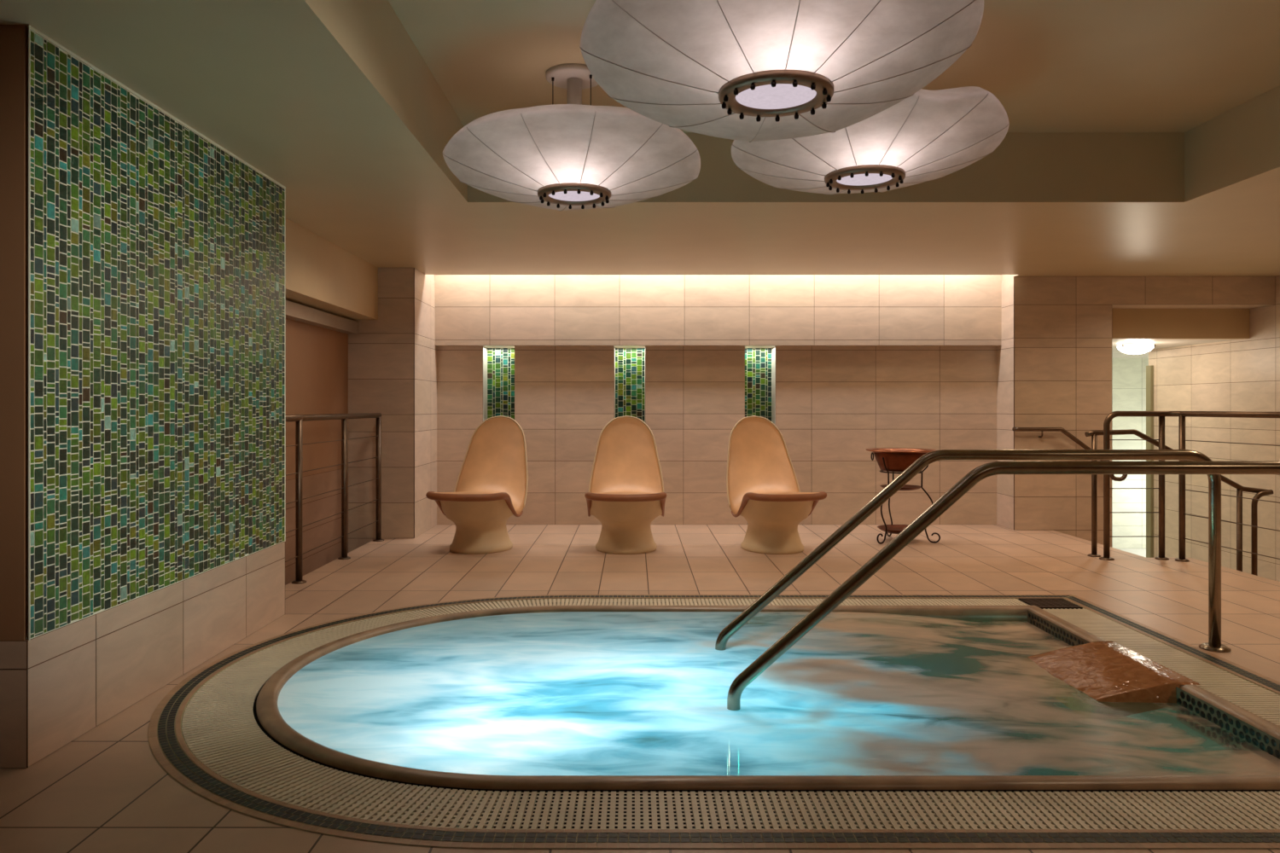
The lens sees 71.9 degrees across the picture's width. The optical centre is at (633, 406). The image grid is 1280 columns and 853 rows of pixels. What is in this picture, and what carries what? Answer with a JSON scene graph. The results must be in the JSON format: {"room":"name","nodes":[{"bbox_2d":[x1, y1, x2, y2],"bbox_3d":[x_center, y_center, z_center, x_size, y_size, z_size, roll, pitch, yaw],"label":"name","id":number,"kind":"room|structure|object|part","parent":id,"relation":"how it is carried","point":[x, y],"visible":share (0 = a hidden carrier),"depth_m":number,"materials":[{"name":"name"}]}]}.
{"room":"indoor spa pool","nodes":[
{"label":"indoor spa pool","id":0,"kind":"room"},
{"bbox_2d":[0,24,285,767],"bbox_3d":[-2.630,0.568,3.717,1.540,3.485,2.014,0,0,0],"label":"wall","id":1,"kind":"structure","parent":0,"point":[56,686],"depth_m":2.79,"materials":[{"name":"tile"}]},
{"bbox_2d":[28,24,285,640],"bbox_3d":[-1.857,-0.228,3.714,0.004,1.892,2.000,0,0,0],"label":"mosaic","id":2,"kind":"object","parent":1,"relation":"attached to","point":[157,254],"visible":1,"depth_m":3.34,"materials":[{"name":"tile"}]},
{"bbox_2d":[285,318,348,585],"bbox_3d":[-2.408,0.760,6.030,0.004,3.100,2.860,0,0,0],"label":"wall","id":3,"kind":"structure","parent":0,"point":[317,357],"depth_m":6.71,"materials":[{"name":"brown tile"}]},
{"bbox_2d":[285,300,359,334],"bbox_3d":[-2.406,-0.665,6.026,0.188,0.100,2.852,0,0,0],"label":"trim","id":4,"kind":"structure","parent":3,"relation":"attached to","point":[295,311],"depth_m":6.55,"materials":[{"name":"grey metal"}]},
{"bbox_2d":[285,218,378,319],"bbox_3d":[-2.377,-0.955,6.029,0.445,0.439,2.858,0,0,0],"label":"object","id":5,"kind":"structure","parent":3,"relation":"attached to","point":[321,275],"depth_m":6.26,"materials":[{"name":"paint"}]},
{"bbox_2d":[0,0,1279,276],"bbox_3d":[1.190,-1.375,3.500,9.180,0.400,9.800,0,0,0],"label":"ceiling","id":6,"kind":"structure","parent":0,"point":[1142,138],"depth_m":4.53,"materials":[{"name":"paint"}]},
{"bbox_2d":[442,63,700,211],"bbox_3d":[-0.282,-1.272,4.183,1.204,0.603,1.190,0,0,0],"label":"pendant lamp","id":7,"kind":"object","parent":6,"relation":"hanging from","point":[572,155],"visible":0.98,"depth_m":3.93,"materials":[{"name":"fabric"}]},
{"bbox_3d":[-0.278,-1.380,4.180,0.070,0.350,0.070,0,0,0],"label":"stem","id":8,"kind":"part","parent":7,"relation":"part of","materials":[{"name":"white metal"}]},
{"bbox_2d":[548,191,599,201],"bbox_3d":[-0.278,-0.998,4.180,0.252,0.011,0.252,0,0,0],"label":"diffuser","id":9,"kind":"object","parent":7,"relation":"attached to","point":[553,195],"depth_m":4.17,"materials":[{"name":"white glass"}]},
{"bbox_2d":[579,0,983,142],"bbox_3d":[0.468,-1.282,2.914,1.289,0.583,1.293,0,0,0],"label":"pendant lamp","id":10,"kind":"object","parent":6,"relation":"hanging from","point":[749,71],"visible":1,"depth_m":2.75,"materials":[{"name":"fabric"}]},
{"bbox_2d":[735,83,816,109],"bbox_3d":[0.468,-1.018,2.900,0.271,0.011,0.271,0,0,0],"label":"diffuser","id":11,"kind":"object","parent":10,"relation":"attached to","point":[783,96],"depth_m":2.89,"materials":[{"name":"white glass"}]},
{"bbox_2d":[731,86,1009,195],"bbox_3d":[1.069,-1.298,4.075,1.239,0.553,1.239,0,0,0],"label":"pendant lamp","id":12,"kind":"object","parent":6,"relation":"hanging from","point":[927,136],"visible":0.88,"depth_m":3.85,"materials":[{"name":"fabric"}]},
{"bbox_2d":[836,173,892,186],"bbox_3d":[1.066,-1.048,4.070,0.262,0.011,0.262,0,0,0],"label":"diffuser","id":13,"kind":"object","parent":12,"relation":"attached to","point":[842,179],"depth_m":4.06,"materials":[{"name":"white glass"}]},
{"bbox_2d":[0,524,1279,852],"bbox_3d":[1.190,1.710,3.460,9.180,1.200,9.720,0,0,0],"label":"floor","id":14,"kind":"structure","parent":0,"point":[105,790],"depth_m":5.31,"materials":[{"name":"tile"}]},
{"bbox_2d":[285,413,383,583],"bbox_3d":[-2.110,0.579,6.061,0.090,1.060,2.603,0,0,0],"label":"guard railing","id":15,"kind":"object","parent":14,"relation":"on","point":[299,419],"visible":0.73,"depth_m":6.43,"materials":[{"name":"brown metal"}]},
{"bbox_3d":[-2.110,0.592,5.577,0.041,1.033,0.042,0,0,0],"label":"post","id":16,"kind":"part","parent":15,"relation":"part of","materials":[{"name":"brown metal"}]},
{"bbox_3d":[-2.110,1.103,5.577,0.090,0.012,0.090,0,0,0],"label":"plate","id":17,"kind":"part","parent":15,"relation":"part of","materials":[{"name":"brown metal"}]},
{"bbox_3d":[-2.110,0.070,6.050,0.042,0.041,2.579,0,0,0],"label":"rail","id":18,"kind":"part","parent":15,"relation":"part of","materials":[{"name":"brown metal"}]},
{"bbox_3d":[-2.110,0.592,6.454,0.041,1.033,0.042,0,0,0],"label":"post","id":19,"kind":"part","parent":15,"relation":"part of","materials":[{"name":"brown metal"}]},
{"bbox_3d":[-2.110,1.103,6.454,0.090,0.012,0.090,0,0,0],"label":"plate","id":20,"kind":"part","parent":15,"relation":"part of","materials":[{"name":"brown metal"}]},
{"bbox_3d":[-2.110,0.592,7.318,0.041,1.033,0.042,0,0,0],"label":"post","id":21,"kind":"part","parent":15,"relation":"part of","materials":[{"name":"brown metal"}]},
{"bbox_3d":[-2.110,1.103,7.318,0.090,0.012,0.090,0,0,0],"label":"plate","id":22,"kind":"part","parent":15,"relation":"part of","materials":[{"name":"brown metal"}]},
{"bbox_2d":[347,267,436,552],"bbox_3d":[-2.223,0.400,7.888,0.754,3.820,0.864,0,0,0],"label":"wall pier","id":23,"kind":"object","parent":14,"relation":"on","point":[392,357],"visible":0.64,"depth_m":7.46,"materials":[{"name":"tile"}]},
{"bbox_2d":[425,415,528,554],"bbox_3d":[-1.187,0.592,6.949,0.616,1.037,1.033,0,0,8],"label":"chair","id":24,"kind":"object","parent":14,"relation":"on","point":[491,487],"visible":1,"depth_m":7.08,"materials":[{"name":"plastic"}]},
{"bbox_2d":[584,415,666,554],"bbox_3d":[-0.055,0.592,6.940,0.616,1.037,1.033,0,0,0],"label":"chair","id":25,"kind":"object","parent":14,"relation":"on","point":[625,494],"visible":1,"depth_m":7.11,"materials":[{"name":"plastic"}]},
{"bbox_2d":[147,594,1279,849],"bbox_3d":[0.386,1.574,3.715,4.432,0.972,3.000,0,0,0],"label":"pool border","id":26,"kind":"object","parent":14,"relation":"in","point":[221,733],"visible":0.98,"depth_m":2.56,"materials":[{"name":"tile"}]},
{"bbox_2d":[277,611,1279,775],"bbox_3d":[0.362,1.129,3.715,3.550,0.078,2.166,0,0,0],"label":"pool water","id":27,"kind":"object","parent":26,"relation":"in","point":[568,693],"visible":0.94,"depth_m":3.31,"materials":[{"name":"blue liquid"}]},
{"bbox_2d":[1018,598,1082,609],"bbox_3d":[2.353,1.117,4.986,0.256,0.025,0.232,0,0,0],"label":"drain cover","id":28,"kind":"object","parent":26,"relation":"on","point":[1050,603],"visible":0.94,"depth_m":4.96,"materials":[{"name":"metal"}]},
{"bbox_2d":[726,415,826,554],"bbox_3d":[1.087,0.592,6.939,0.616,1.037,1.033,0,0,-8],"label":"chair","id":29,"kind":"object","parent":14,"relation":"on","point":[762,485],"visible":1,"depth_m":7.07,"materials":[{"name":"plastic"}]},
{"bbox_2d":[876,457,940,544],"bbox_3d":[2.231,0.758,7.357,0.533,0.702,0.500,0,0,0],"label":"stand","id":30,"kind":"object","parent":14,"relation":"on","point":[894,529],"visible":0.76,"depth_m":7.21,"materials":[{"name":"metal"}]},
{"bbox_3d":[2.027,0.758,7.163,0.152,0.702,0.013,0,0,-36],"label":"leg","id":31,"kind":"part","parent":30,"relation":"part of","materials":[{"name":"metal"}]},
{"bbox_3d":[2.191,0.758,7.531,0.013,0.702,0.152,0,0,-6],"label":"leg","id":32,"kind":"part","parent":30,"relation":"part of","materials":[{"name":"metal"}]},
{"bbox_2d":[877,524,908,534],"bbox_3d":[2.215,1.018,7.300,0.386,0.040,0.386,0,0,0],"label":"tray","id":33,"kind":"object","parent":30,"relation":"on","point":[894,529],"depth_m":7.39,"materials":[{"name":"orange metal"}]},
{"bbox_2d":[879,484,921,490],"bbox_3d":[2.215,0.670,7.300,0.336,0.030,0.336,0,0,0],"label":"tray","id":34,"kind":"object","parent":30,"relation":"on","point":[906,487],"depth_m":7.33,"materials":[{"name":"orange metal"}]},
{"bbox_2d":[866,448,936,471],"bbox_3d":[2.215,0.440,7.300,0.569,0.176,0.569,0,0,0],"label":"bowl","id":35,"kind":"object","parent":30,"relation":"on","point":[896,459],"visible":0.72,"depth_m":7.14,"materials":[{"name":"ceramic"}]},
{"bbox_3d":[2.427,0.758,7.205,0.152,0.701,0.013,0,0,24],"label":"leg","id":36,"kind":"part","parent":30,"relation":"part of","materials":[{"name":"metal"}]},
{"bbox_2d":[715,449,1231,652],"bbox_3d":[1.552,1.103,4.050,2.354,1.814,0.124,0,0,0],"label":"pool handrail","id":37,"kind":"object","parent":14,"relation":"on","point":[1214,644],"visible":0.85,"depth_m":4.03,"materials":[{"name":"metal"}]},
{"bbox_2d":[727,461,1279,710],"bbox_3d":[1.564,1.105,3.250,2.436,1.810,0.124,0,0,0],"label":"pool handrail","id":38,"kind":"object","parent":14,"relation":"on","point":[974,476],"visible":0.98,"depth_m":3.23,"materials":[{"name":"metal"}]},
{"bbox_2d":[1099,411,1279,561],"bbox_3d":[3.981,0.569,5.580,0.560,1.080,2.054,0,0,-19],"label":"guard railing","id":39,"kind":"object","parent":14,"relation":"on","point":[1182,415],"visible":0.98,"depth_m":6.41,"materials":[{"name":"brown metal"}]},
{"bbox_3d":[3.447,1.103,6.430,0.100,0.012,0.100,0,0,0],"label":"plate","id":40,"kind":"part","parent":39,"relation":"part of","materials":[{"name":"brown metal"}]},
{"bbox_3d":[3.855,0.582,6.440,0.041,1.053,0.042,0,0,0],"label":"post","id":41,"kind":"part","parent":39,"relation":"part of","materials":[{"name":"brown metal"}]},
{"bbox_3d":[3.855,1.103,6.440,0.090,0.012,0.090,0,0,0],"label":"plate","id":42,"kind":"part","parent":39,"relation":"part of","materials":[{"name":"brown metal"}]},
{"bbox_3d":[3.959,0.582,6.370,0.041,1.053,0.042,0,0,0],"label":"post","id":43,"kind":"part","parent":39,"relation":"part of","materials":[{"name":"brown metal"}]},
{"bbox_3d":[3.959,1.103,6.370,0.090,0.012,0.090,0,0,0],"label":"plate","id":44,"kind":"part","parent":39,"relation":"part of","materials":[{"name":"brown metal"}]},
{"bbox_2d":[434,274,1001,524],"bbox_3d":[0.790,-0.200,8.388,5.280,2.620,0.344,0,0,0],"label":"wall","id":45,"kind":"structure","parent":0,"point":[864,362],"depth_m":8.32,"materials":[{"name":"tile"}]},
{"bbox_2d":[482,346,514,421],"bbox_3d":[-1.266,-0.171,8.438,0.338,0.802,0.225,0,0,0],"label":"mosaic niche","id":46,"kind":"object","parent":45,"relation":"attached to","point":[498,363],"visible":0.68,"depth_m":8.55,"materials":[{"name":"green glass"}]},
{"bbox_2d":[614,348,645,422],"bbox_3d":[-0.032,-0.171,8.438,0.330,0.802,0.225,0,0,0],"label":"mosaic niche","id":47,"kind":"object","parent":45,"relation":"attached to","point":[629,363],"visible":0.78,"depth_m":8.55,"materials":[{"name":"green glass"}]},
{"bbox_2d":[744,346,775,424],"bbox_3d":[1.198,-0.171,8.438,0.329,0.802,0.225,0,0,0],"label":"mosaic niche","id":48,"kind":"object","parent":45,"relation":"attached to","point":[759,363],"visible":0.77,"depth_m":8.55,"materials":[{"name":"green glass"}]},
{"bbox_2d":[1111,358,1148,548],"bbox_3d":[6.100,0.605,9.950,3.800,2.510,3.300,0,0,0],"label":"wall","id":49,"kind":"structure","parent":0,"point":[1129,375],"depth_m":11.60,"materials":[{"name":"tile"}]},
{"bbox_2d":[1117,548,1146,557],"bbox_3d":[6.100,1.860,9.775,3.800,0.001,3.650,0,0,0],"label":"floor","id":50,"kind":"structure","parent":0,"point":[1142,552],"depth_m":11.36,"materials":[{"name":"white tile"}]},
{"bbox_2d":[996,274,1274,547],"bbox_3d":[4.603,0.400,8.083,2.354,3.820,0.474,0,0,0],"label":"wall","id":51,"kind":"structure","parent":0,"point":[1055,355],"depth_m":7.95,"materials":[{"name":"tile"}]},
{"bbox_2d":[1012,427,1127,481],"bbox_3d":[3.910,0.423,7.905,1.017,0.482,0.089,0,0,0],"label":"wall handrail","id":52,"kind":"object","parent":51,"relation":"attached to","point":[1063,431],"visible":0.72,"depth_m":7.86,"materials":[{"name":"brown metal"}]},
{"bbox_2d":[1111,308,1249,339],"bbox_3d":[4.987,-0.795,8.318,1.575,0.310,0.085,0,0,0],"label":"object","id":53,"kind":"structure","parent":51,"relation":"attached to","point":[1127,323],"depth_m":8.28,"materials":[{"name":"paint"}]},
{"bbox_2d":[1111,339,1235,358],"bbox_3d":[6.100,-0.642,9.950,3.800,0.001,3.300,0,0,0],"label":"ceiling","id":54,"kind":"structure","parent":0,"point":[1159,343],"depth_m":8.92,"materials":[{"name":"white paint"}]},
{"bbox_2d":[1117,343,1155,354],"bbox_3d":[5.090,-0.587,8.952,0.336,0.109,0.340,0,0,0],"label":"ceiling light","id":55,"kind":"object","parent":54,"relation":"attached to","point":[1129,348],"visible":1,"depth_m":8.85,"materials":[{"name":"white glass"}]},
{"bbox_2d":[1148,275,1279,581],"bbox_3d":[5.778,0.568,4.250,0.004,3.485,11.300,0,0,0],"label":"wall","id":56,"kind":"structure","parent":0,"point":[1237,375],"depth_m":8.57,"materials":[{"name":"tile"}]},
{"bbox_2d":[1146,365,1153,558],"bbox_3d":[5.758,0.700,9.845,0.033,2.320,0.090,0,0,0],"label":"door","id":57,"kind":"structure","parent":56,"relation":"in","point":[1149,369],"depth_m":9.81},
{"label":"floor","id":58,"kind":"structure","parent":0,"visible":0},
{"bbox_2d":[1084,429,1273,575],"bbox_3d":[4.056,1.013,6.568,1.377,1.692,0.094,0,0,0],"label":"stair handrail","id":59,"kind":"object","parent":58,"relation":"on","point":[1260,492],"visible":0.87,"depth_m":6.55,"materials":[{"name":"brown metal"}]},
{"bbox_3d":[3.430,1.103,6.570,0.090,0.012,0.090,0,0,0],"label":"plate","id":60,"kind":"part","parent":59,"relation":"part of","materials":[{"name":"brown metal"}]},
{"bbox_3d":[3.430,0.656,6.570,0.037,0.903,0.038,0,0,0],"label":"post","id":61,"kind":"part","parent":59,"relation":"part of","materials":[{"name":"brown metal"}]},
{"bbox_3d":[4.050,0.410,6.570,1.365,0.486,0.038,0,0,0],"label":"rail","id":62,"kind":"part","parent":59,"relation":"part of","materials":[{"name":"brown metal"}]},
{"bbox_3d":[4.510,1.234,6.570,0.037,1.248,0.038,0,0,0],"label":"post","id":63,"kind":"part","parent":59,"relation":"part of","materials":[{"name":"brown metal"}]},
{"bbox_3d":[4.662,1.236,6.549,0.163,1.245,0.038,0,0,-8],"label":"post","id":64,"kind":"part","parent":59,"relation":"part of","materials":[{"name":"brown metal"}]}
]}

